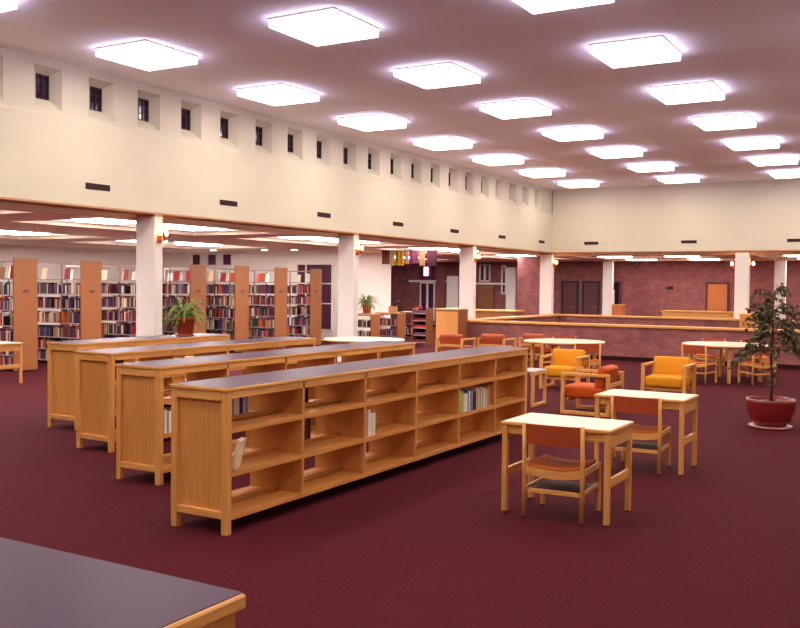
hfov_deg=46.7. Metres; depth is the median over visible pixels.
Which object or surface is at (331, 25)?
ceiling light
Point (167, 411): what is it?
book
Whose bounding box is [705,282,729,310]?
door
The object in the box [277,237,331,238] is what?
ceiling light
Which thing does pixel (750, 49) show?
ceiling
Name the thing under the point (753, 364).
chair
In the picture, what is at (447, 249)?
ceiling light
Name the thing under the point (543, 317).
wall
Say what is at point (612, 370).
cushion
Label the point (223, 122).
window
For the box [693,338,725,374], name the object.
chair
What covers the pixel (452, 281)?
wall panel
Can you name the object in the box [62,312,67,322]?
book
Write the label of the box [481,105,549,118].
diffuser
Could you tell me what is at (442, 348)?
seat cushion
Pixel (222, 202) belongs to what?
air vent
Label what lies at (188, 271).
book
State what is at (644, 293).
brick wall
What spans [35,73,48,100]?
window
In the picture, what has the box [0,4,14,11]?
diffuser
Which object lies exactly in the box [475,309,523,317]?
countertop
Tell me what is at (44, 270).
book
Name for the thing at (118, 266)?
range
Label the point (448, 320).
cabinet
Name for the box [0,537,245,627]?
bookcase
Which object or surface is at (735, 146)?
diffuser
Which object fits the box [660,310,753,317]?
countertop
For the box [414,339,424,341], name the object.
magazine stack
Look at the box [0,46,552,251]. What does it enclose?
wall
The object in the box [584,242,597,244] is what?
air vent
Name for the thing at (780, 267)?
column
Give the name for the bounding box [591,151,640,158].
diffuser
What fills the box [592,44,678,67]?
diffuser
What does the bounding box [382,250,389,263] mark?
banner
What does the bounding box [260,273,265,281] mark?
book
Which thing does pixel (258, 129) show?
window
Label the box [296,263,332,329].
window
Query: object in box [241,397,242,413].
book
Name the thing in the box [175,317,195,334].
pot
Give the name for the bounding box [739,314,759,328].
cabinet
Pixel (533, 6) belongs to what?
ceiling light
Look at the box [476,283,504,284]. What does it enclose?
trim
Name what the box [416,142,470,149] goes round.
diffuser
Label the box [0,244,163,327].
wall
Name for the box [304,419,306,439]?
book
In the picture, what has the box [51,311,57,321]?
book
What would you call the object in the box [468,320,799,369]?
wall
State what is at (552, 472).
chair
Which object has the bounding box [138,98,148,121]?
window
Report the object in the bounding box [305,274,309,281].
book
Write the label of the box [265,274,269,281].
book
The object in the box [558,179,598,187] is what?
ceiling light
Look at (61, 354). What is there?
bookcase
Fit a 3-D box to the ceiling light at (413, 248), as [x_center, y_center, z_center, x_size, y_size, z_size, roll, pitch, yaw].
[0.767,-2.084,28.564,1.016,0.110,1.016,2,2,30]
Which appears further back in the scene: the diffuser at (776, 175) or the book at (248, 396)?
the diffuser at (776, 175)
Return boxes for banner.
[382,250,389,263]
[390,250,394,265]
[395,250,403,265]
[404,250,408,263]
[409,250,418,263]
[419,250,425,265]
[426,250,436,265]
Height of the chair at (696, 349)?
0.759 m
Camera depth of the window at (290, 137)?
19.74 m
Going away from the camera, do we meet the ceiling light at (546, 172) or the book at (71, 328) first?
the book at (71, 328)
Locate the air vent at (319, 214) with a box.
[317,212,330,217]
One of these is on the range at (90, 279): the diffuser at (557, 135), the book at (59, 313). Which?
the book at (59, 313)
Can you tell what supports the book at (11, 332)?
on the range at (25, 274)
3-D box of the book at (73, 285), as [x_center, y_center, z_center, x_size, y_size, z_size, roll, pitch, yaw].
[-7.141,-0.563,20.336,0.042,0.240,0.160,2,2,30]
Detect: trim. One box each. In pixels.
[0,197,551,252]
[409,280,446,281]
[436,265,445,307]
[458,262,459,307]
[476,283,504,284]
[552,250,799,252]
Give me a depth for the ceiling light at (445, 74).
14.55 m
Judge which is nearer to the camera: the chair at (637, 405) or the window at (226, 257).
the chair at (637, 405)
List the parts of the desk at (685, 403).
leg, leg, leg, leg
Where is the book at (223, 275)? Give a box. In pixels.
[220,273,225,280]
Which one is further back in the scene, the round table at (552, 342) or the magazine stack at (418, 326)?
the magazine stack at (418, 326)
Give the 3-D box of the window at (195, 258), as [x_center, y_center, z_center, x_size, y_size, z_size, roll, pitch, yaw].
[-7.228,-1.927,32.975,0.450,0.430,0.120,2,2,30]
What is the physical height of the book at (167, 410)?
0.200 m
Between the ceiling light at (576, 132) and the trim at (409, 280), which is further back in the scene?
the trim at (409, 280)
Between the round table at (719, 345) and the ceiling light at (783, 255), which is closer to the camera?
the round table at (719, 345)
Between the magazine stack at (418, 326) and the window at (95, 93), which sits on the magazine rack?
the magazine stack at (418, 326)
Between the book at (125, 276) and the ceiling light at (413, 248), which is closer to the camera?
the book at (125, 276)
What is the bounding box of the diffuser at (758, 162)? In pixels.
[751,159,796,165]
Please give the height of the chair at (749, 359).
0.759 m
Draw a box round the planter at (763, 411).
[746,396,796,426]
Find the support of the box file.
on the range at (401, 317)
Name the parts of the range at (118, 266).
post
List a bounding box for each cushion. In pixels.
[439,333,463,346]
[440,345,472,350]
[481,334,505,345]
[523,333,545,346]
[524,345,556,352]
[543,365,584,377]
[552,349,585,366]
[565,382,615,398]
[594,364,618,388]
[645,374,690,388]
[653,356,691,375]
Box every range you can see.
[0,258,37,371]
[0,260,101,363]
[66,265,135,346]
[120,264,205,342]
[162,266,248,352]
[206,267,287,348]
[249,269,321,345]
[358,313,379,336]
[375,312,405,337]
[398,311,411,335]
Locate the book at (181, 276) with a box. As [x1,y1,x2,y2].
[179,273,183,280]
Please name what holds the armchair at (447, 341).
on the floor
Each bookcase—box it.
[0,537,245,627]
[47,333,229,429]
[75,336,315,452]
[115,341,415,485]
[170,346,528,535]
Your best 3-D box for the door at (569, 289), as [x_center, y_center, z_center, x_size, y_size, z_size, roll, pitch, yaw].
[7.379,-0.383,40.264,0.780,2.110,0.090,2,2,30]
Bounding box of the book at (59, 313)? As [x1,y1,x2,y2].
[56,311,62,321]
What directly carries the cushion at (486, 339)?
on the armchair at (486, 339)
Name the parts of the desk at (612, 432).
leg, leg, leg, leg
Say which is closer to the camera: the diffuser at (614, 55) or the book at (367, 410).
the book at (367, 410)
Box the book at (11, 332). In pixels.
[10,331,12,341]
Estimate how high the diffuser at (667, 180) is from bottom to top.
0.035 m
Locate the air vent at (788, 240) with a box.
[787,239,799,241]
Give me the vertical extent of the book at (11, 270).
0.263 m
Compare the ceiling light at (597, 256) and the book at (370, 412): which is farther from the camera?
the ceiling light at (597, 256)
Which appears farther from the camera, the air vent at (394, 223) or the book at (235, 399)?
the air vent at (394, 223)
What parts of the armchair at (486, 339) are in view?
rail, frame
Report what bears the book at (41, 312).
on the range at (90, 279)
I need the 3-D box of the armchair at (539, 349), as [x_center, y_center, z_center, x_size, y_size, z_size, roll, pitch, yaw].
[3.401,0.823,22.601,0.720,0.700,0.720,-1,2,-45]
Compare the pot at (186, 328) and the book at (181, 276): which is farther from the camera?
the book at (181, 276)
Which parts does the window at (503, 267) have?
pane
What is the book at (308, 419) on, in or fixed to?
on the bookcase at (414, 400)
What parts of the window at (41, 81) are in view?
pane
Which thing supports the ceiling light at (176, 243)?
hanging from the ceiling at (64, 232)
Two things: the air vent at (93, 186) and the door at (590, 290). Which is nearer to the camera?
the air vent at (93, 186)
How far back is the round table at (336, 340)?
18.76 m
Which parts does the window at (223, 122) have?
pane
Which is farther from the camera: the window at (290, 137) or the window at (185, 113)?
the window at (290, 137)
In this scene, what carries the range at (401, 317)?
on the floor
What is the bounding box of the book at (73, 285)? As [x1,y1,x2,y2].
[71,283,76,293]
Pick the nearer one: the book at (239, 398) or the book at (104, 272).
the book at (239, 398)
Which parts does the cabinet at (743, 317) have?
door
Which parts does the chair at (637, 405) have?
leg, leg, backrest, seat rail, seat, leg, rail, leg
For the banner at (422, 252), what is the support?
hanging from the ceiling at (64, 232)
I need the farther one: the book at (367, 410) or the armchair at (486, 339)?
the armchair at (486, 339)
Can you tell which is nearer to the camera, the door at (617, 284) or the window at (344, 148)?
the window at (344, 148)
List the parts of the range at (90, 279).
post, post, panel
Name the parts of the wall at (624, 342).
cap rail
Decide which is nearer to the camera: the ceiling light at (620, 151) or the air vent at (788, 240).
the ceiling light at (620, 151)
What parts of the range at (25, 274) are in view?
panel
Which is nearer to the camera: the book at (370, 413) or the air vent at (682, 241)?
the book at (370, 413)
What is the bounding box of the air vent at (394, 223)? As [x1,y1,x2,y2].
[393,222,402,226]
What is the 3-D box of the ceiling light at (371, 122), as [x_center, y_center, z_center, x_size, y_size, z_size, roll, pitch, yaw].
[-0.571,-3.944,19.108,1.026,0.120,1.071,2,2,30]
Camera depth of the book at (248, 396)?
7.34 m
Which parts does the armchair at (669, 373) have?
frame, cross rail, frame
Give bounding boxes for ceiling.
[0,0,799,190]
[0,202,799,261]
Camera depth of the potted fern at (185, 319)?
13.25 m
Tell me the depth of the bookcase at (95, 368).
10.18 m
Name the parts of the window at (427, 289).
pane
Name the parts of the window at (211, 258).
pane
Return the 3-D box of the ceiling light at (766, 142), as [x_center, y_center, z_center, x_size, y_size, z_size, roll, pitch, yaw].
[8.108,-3.918,21.301,1.026,0.120,1.071,2,2,30]
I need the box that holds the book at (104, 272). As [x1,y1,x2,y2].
[102,270,107,279]
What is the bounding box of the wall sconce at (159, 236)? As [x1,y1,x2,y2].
[157,229,168,242]
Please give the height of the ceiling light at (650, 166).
0.120 m
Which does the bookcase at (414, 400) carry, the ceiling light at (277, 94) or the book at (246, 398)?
the book at (246, 398)
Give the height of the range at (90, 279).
2.300 m
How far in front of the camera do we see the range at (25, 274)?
18.87 m
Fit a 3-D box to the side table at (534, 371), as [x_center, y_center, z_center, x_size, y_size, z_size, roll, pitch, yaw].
[1.907,1.132,14.454,0.600,0.550,0.540,2,2,30]
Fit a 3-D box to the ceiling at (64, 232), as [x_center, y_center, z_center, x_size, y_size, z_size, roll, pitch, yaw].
[-0.545,-1.801,19.689,28.100,0.160,43.500,2,2,30]
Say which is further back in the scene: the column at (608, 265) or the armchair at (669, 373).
the column at (608, 265)
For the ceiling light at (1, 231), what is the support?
hanging from the ceiling at (64, 232)
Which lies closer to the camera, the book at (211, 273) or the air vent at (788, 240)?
the book at (211, 273)
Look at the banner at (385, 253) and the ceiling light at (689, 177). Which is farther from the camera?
the banner at (385, 253)
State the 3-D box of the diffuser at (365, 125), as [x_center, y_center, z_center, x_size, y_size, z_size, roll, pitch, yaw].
[-0.566,-3.902,19.110,0.986,0.035,1.031,2,2,30]
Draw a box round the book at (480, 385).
[475,384,489,405]
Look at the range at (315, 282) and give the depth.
27.64 m
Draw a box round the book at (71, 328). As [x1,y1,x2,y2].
[70,326,76,337]
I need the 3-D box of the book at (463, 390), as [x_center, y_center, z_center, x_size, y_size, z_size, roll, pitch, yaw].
[0.675,0.947,10.210,0.170,0.240,0.028,2,2,30]
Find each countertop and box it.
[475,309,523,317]
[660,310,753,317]
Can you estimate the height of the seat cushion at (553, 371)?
0.180 m
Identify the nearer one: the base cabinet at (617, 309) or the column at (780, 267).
the column at (780, 267)
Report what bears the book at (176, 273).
on the range at (197, 281)
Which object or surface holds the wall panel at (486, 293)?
attached to the brick wall at (644, 293)
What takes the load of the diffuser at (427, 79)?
attached to the ceiling light at (445, 74)
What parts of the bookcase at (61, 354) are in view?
leg, rail, rail, inset panel, leg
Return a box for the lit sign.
[424,267,427,275]
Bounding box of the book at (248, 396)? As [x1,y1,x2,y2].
[248,396,249,411]
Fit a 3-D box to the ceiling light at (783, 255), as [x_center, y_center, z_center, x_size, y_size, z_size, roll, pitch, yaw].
[13.224,-1.985,30.511,1.016,0.160,1.016,2,2,30]
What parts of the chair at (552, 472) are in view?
leg, leg, seat rail, backrest, seat, leg, rail, leg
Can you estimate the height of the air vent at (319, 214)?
0.100 m
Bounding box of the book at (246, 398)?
[245,397,247,412]
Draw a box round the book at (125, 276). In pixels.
[123,270,128,279]
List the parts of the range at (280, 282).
panel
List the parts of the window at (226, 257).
pane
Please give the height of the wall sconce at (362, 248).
0.235 m
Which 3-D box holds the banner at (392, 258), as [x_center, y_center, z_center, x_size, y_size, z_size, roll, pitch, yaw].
[-0.237,-1.768,29.302,0.170,0.490,0.046,2,2,30]
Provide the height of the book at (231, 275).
0.232 m
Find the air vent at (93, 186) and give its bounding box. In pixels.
[85,182,109,191]
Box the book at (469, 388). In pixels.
[463,387,476,408]
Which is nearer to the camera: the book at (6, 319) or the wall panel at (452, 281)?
the book at (6, 319)
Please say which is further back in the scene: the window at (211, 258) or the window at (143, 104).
the window at (211, 258)
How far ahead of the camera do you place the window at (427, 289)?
43.75 m
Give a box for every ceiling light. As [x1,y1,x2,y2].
[0,0,17,11]
[0,230,49,234]
[71,218,135,223]
[95,39,197,70]
[163,224,226,230]
[175,242,218,245]
[236,83,318,105]
[268,7,378,45]
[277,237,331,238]
[329,238,379,242]
[337,114,406,130]
[393,62,480,88]
[413,136,472,149]
[413,248,446,248]
[438,248,459,251]
[472,154,523,165]
[479,99,551,118]
[513,0,613,13]
[519,168,564,177]
[542,125,602,140]
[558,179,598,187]
[589,35,680,67]
[590,146,642,158]
[597,256,631,257]
[625,259,656,259]
[627,162,673,171]
[650,81,724,104]
[657,174,699,182]
[665,256,699,256]
[688,259,719,259]
[693,113,756,130]
[725,136,779,150]
[749,154,797,165]
[769,169,799,177]
[783,255,799,256]
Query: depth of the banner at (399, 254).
29.17 m
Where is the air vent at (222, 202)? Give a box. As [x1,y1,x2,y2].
[220,199,237,206]
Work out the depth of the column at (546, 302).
32.62 m
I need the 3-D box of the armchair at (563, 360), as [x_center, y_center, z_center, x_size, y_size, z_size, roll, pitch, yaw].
[2.984,0.998,16.764,0.720,0.700,0.720,2,2,28]
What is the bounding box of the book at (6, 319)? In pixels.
[3,316,9,324]
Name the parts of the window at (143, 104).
pane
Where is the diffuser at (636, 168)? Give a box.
[629,166,671,171]
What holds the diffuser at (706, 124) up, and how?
attached to the ceiling light at (737, 120)
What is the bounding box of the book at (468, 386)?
[468,386,481,407]
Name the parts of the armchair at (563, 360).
frame, cross rail, frame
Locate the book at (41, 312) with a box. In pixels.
[40,311,46,321]
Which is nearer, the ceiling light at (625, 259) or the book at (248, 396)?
the book at (248, 396)
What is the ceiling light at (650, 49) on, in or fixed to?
hanging from the ceiling at (750, 49)
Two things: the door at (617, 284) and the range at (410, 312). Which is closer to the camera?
the range at (410, 312)
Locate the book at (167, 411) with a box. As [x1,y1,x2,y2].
[167,411,168,432]
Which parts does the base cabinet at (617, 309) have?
door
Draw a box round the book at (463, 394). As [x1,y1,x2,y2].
[463,394,464,412]
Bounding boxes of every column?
[136,214,162,346]
[337,234,358,362]
[459,245,476,318]
[539,253,553,314]
[602,260,613,314]
[734,251,750,318]
[774,260,786,319]
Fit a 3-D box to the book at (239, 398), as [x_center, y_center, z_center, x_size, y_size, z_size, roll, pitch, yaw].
[-1.322,0.694,7.295,0.170,0.240,0.022,2,2,30]
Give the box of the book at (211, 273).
[209,272,213,280]
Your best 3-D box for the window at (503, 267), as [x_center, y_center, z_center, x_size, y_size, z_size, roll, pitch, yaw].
[4.698,-1.554,41.794,0.250,1.300,0.090,2,2,30]
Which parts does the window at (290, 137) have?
pane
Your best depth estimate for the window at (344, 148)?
21.54 m
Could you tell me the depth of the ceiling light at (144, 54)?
13.48 m
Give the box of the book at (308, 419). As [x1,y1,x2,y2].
[307,418,310,438]
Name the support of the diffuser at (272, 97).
attached to the ceiling light at (277, 94)
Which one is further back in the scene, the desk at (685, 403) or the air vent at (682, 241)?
the air vent at (682, 241)
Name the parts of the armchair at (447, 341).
frame, rail, frame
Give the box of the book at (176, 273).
[173,271,179,280]
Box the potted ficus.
[727,283,799,429]
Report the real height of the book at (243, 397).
0.220 m
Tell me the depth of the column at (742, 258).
29.31 m
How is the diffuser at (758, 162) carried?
attached to the ceiling light at (788, 158)
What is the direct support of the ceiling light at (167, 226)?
hanging from the ceiling at (64, 232)
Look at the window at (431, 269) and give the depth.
43.74 m
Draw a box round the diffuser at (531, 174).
[522,172,562,177]
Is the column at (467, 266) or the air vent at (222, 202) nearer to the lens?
the air vent at (222, 202)
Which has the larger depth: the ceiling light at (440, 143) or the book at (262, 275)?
the book at (262, 275)
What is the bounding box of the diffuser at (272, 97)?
[239,90,316,105]
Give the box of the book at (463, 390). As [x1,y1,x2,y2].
[460,389,468,410]
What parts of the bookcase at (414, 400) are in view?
leg, rail, rail, inset panel, leg, shelf, shelf, shelf, shelf, shelf, shelf, shelf, shelf, shelf, shelf, shelf, shelf, shelf, shelf, shelf, shelf, inset panel, shelf, shelf, leg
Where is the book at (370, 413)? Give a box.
[370,413,371,435]
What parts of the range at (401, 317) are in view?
panel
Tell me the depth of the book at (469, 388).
10.36 m
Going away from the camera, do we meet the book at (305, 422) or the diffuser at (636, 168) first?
the book at (305, 422)
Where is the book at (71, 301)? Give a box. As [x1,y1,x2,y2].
[69,299,74,307]
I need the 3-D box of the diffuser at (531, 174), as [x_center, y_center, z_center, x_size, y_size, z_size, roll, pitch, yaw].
[4.189,-4.100,27.233,0.986,0.035,1.031,2,2,30]
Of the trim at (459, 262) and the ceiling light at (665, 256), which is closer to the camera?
the ceiling light at (665, 256)
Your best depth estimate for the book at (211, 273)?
27.27 m
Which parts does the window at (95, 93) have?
pane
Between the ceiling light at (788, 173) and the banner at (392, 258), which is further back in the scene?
the banner at (392, 258)
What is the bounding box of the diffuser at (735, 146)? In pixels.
[726,142,778,150]
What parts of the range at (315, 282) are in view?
panel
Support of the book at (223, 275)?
on the range at (241, 297)
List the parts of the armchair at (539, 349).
frame, rail, frame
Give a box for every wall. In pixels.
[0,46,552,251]
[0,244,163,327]
[164,250,337,340]
[358,252,390,330]
[391,261,799,324]
[468,314,559,321]
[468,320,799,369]
[552,179,799,251]
[560,314,799,329]
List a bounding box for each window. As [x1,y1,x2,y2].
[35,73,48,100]
[90,86,101,111]
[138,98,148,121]
[181,108,190,130]
[191,254,200,264]
[207,254,216,265]
[220,117,227,138]
[222,253,231,265]
[255,126,261,145]
[288,134,292,152]
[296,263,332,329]
[317,141,321,158]
[343,147,347,163]
[368,153,370,168]
[390,159,392,173]
[411,163,413,178]
[419,263,434,279]
[420,282,434,321]
[479,264,490,281]
[501,265,506,293]
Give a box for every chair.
[521,422,600,524]
[553,336,575,338]
[574,343,600,382]
[611,395,670,474]
[682,344,716,384]
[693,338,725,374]
[738,346,776,385]
[740,340,770,378]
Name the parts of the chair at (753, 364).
leg, rail, leg, seat, seat rail, backrest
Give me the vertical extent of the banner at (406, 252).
0.440 m
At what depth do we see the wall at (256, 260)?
31.32 m
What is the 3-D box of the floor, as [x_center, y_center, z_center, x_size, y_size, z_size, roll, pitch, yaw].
[-0.596,1.315,19.853,28.600,0.200,44.000,2,2,30]
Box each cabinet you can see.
[435,308,468,351]
[611,304,624,315]
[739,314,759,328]
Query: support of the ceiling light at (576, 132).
hanging from the ceiling at (750, 49)
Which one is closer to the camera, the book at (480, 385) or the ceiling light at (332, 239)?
the book at (480, 385)
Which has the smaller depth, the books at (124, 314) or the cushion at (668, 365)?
the cushion at (668, 365)
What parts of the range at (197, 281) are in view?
post, panel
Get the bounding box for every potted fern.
[162,297,212,335]
[358,294,378,313]
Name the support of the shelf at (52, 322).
attached to the range at (90, 279)
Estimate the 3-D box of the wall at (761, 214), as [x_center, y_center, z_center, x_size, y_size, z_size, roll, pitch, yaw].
[11.921,-3.078,28.846,15.890,2.183,0.450,2,2,30]
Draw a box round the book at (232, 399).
[232,399,233,414]
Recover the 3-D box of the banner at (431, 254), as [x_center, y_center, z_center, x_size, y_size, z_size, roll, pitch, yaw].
[0.980,-1.734,28.591,0.371,0.490,0.042,2,2,32]
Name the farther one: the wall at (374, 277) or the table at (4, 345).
the wall at (374, 277)
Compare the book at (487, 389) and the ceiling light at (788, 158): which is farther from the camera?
the ceiling light at (788, 158)
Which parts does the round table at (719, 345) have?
leg, leg, leg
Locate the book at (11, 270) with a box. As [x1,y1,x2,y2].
[10,265,12,277]
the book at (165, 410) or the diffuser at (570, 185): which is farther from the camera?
the diffuser at (570, 185)
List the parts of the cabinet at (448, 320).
door, door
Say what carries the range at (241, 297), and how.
on the floor
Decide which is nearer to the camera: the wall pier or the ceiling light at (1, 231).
the ceiling light at (1, 231)
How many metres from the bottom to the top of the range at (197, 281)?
2.300 m
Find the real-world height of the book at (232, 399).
0.200 m
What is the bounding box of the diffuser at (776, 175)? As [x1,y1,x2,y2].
[770,173,799,177]
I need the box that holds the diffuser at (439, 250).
[439,250,459,251]
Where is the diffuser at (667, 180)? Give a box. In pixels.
[660,178,697,182]
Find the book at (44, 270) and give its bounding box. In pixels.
[41,268,47,278]
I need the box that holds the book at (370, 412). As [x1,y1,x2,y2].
[370,412,374,434]
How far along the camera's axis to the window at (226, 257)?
32.24 m
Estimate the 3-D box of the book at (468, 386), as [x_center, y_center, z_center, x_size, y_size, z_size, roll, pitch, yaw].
[0.848,0.940,10.505,0.170,0.240,0.028,2,2,30]
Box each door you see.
[561,281,578,313]
[581,281,599,314]
[613,281,621,303]
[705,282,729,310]
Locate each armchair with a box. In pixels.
[435,333,475,351]
[477,334,516,346]
[519,333,559,363]
[539,349,589,388]
[560,364,623,416]
[641,356,695,393]
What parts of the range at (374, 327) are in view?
panel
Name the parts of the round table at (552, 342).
leg, leg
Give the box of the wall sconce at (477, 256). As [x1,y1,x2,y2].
[474,254,479,261]
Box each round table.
[323,337,404,344]
[523,338,604,375]
[682,341,767,383]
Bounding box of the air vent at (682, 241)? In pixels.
[681,240,696,242]
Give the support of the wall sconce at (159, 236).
attached to the column at (149, 253)
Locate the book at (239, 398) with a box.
[239,398,240,413]
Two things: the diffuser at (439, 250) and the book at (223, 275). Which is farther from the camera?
the diffuser at (439, 250)
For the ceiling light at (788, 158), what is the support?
hanging from the ceiling at (750, 49)
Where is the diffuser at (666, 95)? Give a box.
[652,88,723,103]
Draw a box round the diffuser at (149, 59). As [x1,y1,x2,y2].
[97,48,195,70]
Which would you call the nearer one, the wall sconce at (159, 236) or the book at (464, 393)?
the book at (464, 393)
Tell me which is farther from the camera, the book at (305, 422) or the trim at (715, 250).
the trim at (715, 250)
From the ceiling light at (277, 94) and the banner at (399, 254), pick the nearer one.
the ceiling light at (277, 94)
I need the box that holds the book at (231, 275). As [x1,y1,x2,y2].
[229,273,234,280]
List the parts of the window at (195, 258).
pane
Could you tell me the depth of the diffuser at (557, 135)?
20.07 m
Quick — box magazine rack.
[412,308,432,346]
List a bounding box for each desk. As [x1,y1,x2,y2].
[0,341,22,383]
[501,413,633,526]
[594,389,698,475]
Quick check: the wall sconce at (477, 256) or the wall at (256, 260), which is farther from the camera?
the wall at (256, 260)
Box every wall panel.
[446,276,457,307]
[477,285,494,308]
[506,267,515,309]
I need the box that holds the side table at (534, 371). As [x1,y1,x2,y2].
[527,368,546,406]
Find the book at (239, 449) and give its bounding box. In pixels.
[232,436,246,470]
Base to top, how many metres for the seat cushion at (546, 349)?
0.180 m
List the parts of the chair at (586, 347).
backrest, seat rail, seat, leg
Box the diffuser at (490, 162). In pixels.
[475,159,522,165]
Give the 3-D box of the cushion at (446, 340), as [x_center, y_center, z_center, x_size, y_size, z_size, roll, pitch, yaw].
[1.227,0.634,21.946,0.604,0.329,0.194,2,2,30]
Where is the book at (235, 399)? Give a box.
[234,398,236,414]
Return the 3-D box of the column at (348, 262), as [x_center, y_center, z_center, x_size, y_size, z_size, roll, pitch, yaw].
[-1.224,-0.366,21.790,0.457,3.027,0.200,2,2,30]
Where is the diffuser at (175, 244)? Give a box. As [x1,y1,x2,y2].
[175,244,218,245]
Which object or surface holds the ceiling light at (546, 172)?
hanging from the ceiling at (750, 49)
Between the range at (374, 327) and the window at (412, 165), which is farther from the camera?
the range at (374, 327)
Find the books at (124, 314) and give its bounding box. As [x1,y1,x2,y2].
[0,283,411,364]
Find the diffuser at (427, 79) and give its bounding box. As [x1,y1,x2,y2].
[395,70,478,88]
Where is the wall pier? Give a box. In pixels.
[517,256,539,315]
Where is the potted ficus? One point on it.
(771, 412)
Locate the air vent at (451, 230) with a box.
[450,229,458,232]
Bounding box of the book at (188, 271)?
[186,270,189,280]
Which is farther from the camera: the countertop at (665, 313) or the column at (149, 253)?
the countertop at (665, 313)
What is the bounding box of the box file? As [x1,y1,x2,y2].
[389,306,396,312]
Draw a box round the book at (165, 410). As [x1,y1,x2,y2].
[163,409,166,433]
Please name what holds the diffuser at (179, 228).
attached to the ceiling light at (167, 226)
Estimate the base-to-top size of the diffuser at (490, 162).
0.035 m
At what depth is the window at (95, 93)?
15.18 m
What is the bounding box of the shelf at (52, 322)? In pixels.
[52,322,79,323]
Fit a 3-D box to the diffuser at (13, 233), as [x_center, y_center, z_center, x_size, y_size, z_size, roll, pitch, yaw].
[-9.255,-1.970,22.570,0.976,0.035,0.976,2,2,30]
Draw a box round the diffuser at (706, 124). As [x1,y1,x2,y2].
[695,119,754,130]
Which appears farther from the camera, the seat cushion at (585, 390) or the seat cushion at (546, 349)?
the seat cushion at (546, 349)
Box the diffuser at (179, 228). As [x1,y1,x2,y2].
[166,227,225,230]
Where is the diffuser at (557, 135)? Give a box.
[545,131,600,140]
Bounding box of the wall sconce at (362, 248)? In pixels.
[355,245,363,254]
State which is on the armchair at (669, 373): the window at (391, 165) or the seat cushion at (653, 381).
the seat cushion at (653, 381)
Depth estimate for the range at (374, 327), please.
30.54 m
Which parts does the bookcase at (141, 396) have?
leg, rail, rail, inset panel, leg, shelf, shelf, shelf, shelf, inset panel, leg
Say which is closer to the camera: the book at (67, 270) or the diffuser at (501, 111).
the diffuser at (501, 111)
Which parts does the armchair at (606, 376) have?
frame, frame, rail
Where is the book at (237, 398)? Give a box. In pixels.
[237,398,238,413]
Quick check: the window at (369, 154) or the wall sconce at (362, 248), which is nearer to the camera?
the wall sconce at (362, 248)
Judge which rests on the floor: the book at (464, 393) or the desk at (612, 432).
the desk at (612, 432)
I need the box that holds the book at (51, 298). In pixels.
[50,297,53,307]
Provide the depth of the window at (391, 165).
23.37 m
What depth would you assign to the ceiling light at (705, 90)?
15.63 m
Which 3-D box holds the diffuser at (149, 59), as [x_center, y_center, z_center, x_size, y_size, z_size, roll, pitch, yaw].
[-3.736,-3.769,13.695,0.986,0.035,1.031,2,2,30]
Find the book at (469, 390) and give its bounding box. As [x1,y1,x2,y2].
[469,390,472,409]
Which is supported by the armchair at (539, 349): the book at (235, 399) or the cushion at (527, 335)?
the cushion at (527, 335)
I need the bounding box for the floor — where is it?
[0,324,799,627]
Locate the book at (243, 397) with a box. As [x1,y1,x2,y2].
[243,397,244,412]
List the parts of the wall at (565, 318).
cap rail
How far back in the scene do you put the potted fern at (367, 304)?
30.60 m
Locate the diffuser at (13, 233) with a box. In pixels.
[0,232,49,234]
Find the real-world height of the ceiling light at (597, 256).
0.160 m
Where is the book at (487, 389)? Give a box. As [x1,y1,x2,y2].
[487,389,488,405]
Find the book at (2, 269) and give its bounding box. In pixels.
[0,267,4,277]
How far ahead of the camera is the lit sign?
43.69 m
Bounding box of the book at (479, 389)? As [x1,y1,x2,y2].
[478,389,479,408]
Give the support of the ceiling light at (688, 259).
hanging from the ceiling at (64, 232)
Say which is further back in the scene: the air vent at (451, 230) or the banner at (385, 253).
the banner at (385, 253)
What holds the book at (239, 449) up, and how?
on the bookcase at (414, 400)
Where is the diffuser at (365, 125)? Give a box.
[340,120,404,130]
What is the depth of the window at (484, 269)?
42.22 m
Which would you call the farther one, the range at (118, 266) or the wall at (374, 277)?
the wall at (374, 277)
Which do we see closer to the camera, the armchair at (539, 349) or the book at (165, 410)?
the book at (165, 410)
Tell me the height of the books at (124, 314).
1.719 m
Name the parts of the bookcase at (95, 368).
leg, rail, rail, inset panel, leg, shelf, shelf, inset panel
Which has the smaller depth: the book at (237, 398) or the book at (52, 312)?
the book at (237, 398)
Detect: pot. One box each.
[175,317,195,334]
[362,304,371,312]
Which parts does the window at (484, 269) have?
pane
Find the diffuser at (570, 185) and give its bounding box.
[561,183,597,187]
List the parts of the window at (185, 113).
pane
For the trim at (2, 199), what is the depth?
17.82 m
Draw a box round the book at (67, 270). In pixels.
[64,268,70,278]
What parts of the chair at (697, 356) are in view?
seat rail, seat, backrest, leg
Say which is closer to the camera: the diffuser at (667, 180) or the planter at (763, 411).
the planter at (763, 411)
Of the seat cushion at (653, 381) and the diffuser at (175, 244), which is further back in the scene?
the diffuser at (175, 244)
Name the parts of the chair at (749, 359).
seat, seat rail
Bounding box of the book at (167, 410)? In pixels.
[167,410,170,432]
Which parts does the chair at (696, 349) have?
backrest, seat, leg, leg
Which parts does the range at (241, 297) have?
post, post, panel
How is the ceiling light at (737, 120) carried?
hanging from the ceiling at (750, 49)
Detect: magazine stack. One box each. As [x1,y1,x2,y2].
[414,325,425,327]
[414,332,425,334]
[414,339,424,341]
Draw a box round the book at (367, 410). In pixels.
[366,409,369,435]
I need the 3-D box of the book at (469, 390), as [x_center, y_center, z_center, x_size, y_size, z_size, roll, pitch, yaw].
[0.725,0.955,10.296,0.170,0.220,0.034,2,2,30]
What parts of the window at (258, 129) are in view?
pane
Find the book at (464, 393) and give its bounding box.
[464,393,467,411]
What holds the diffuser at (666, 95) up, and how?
attached to the ceiling light at (705, 90)
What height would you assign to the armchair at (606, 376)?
0.700 m
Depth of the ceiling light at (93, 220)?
17.58 m

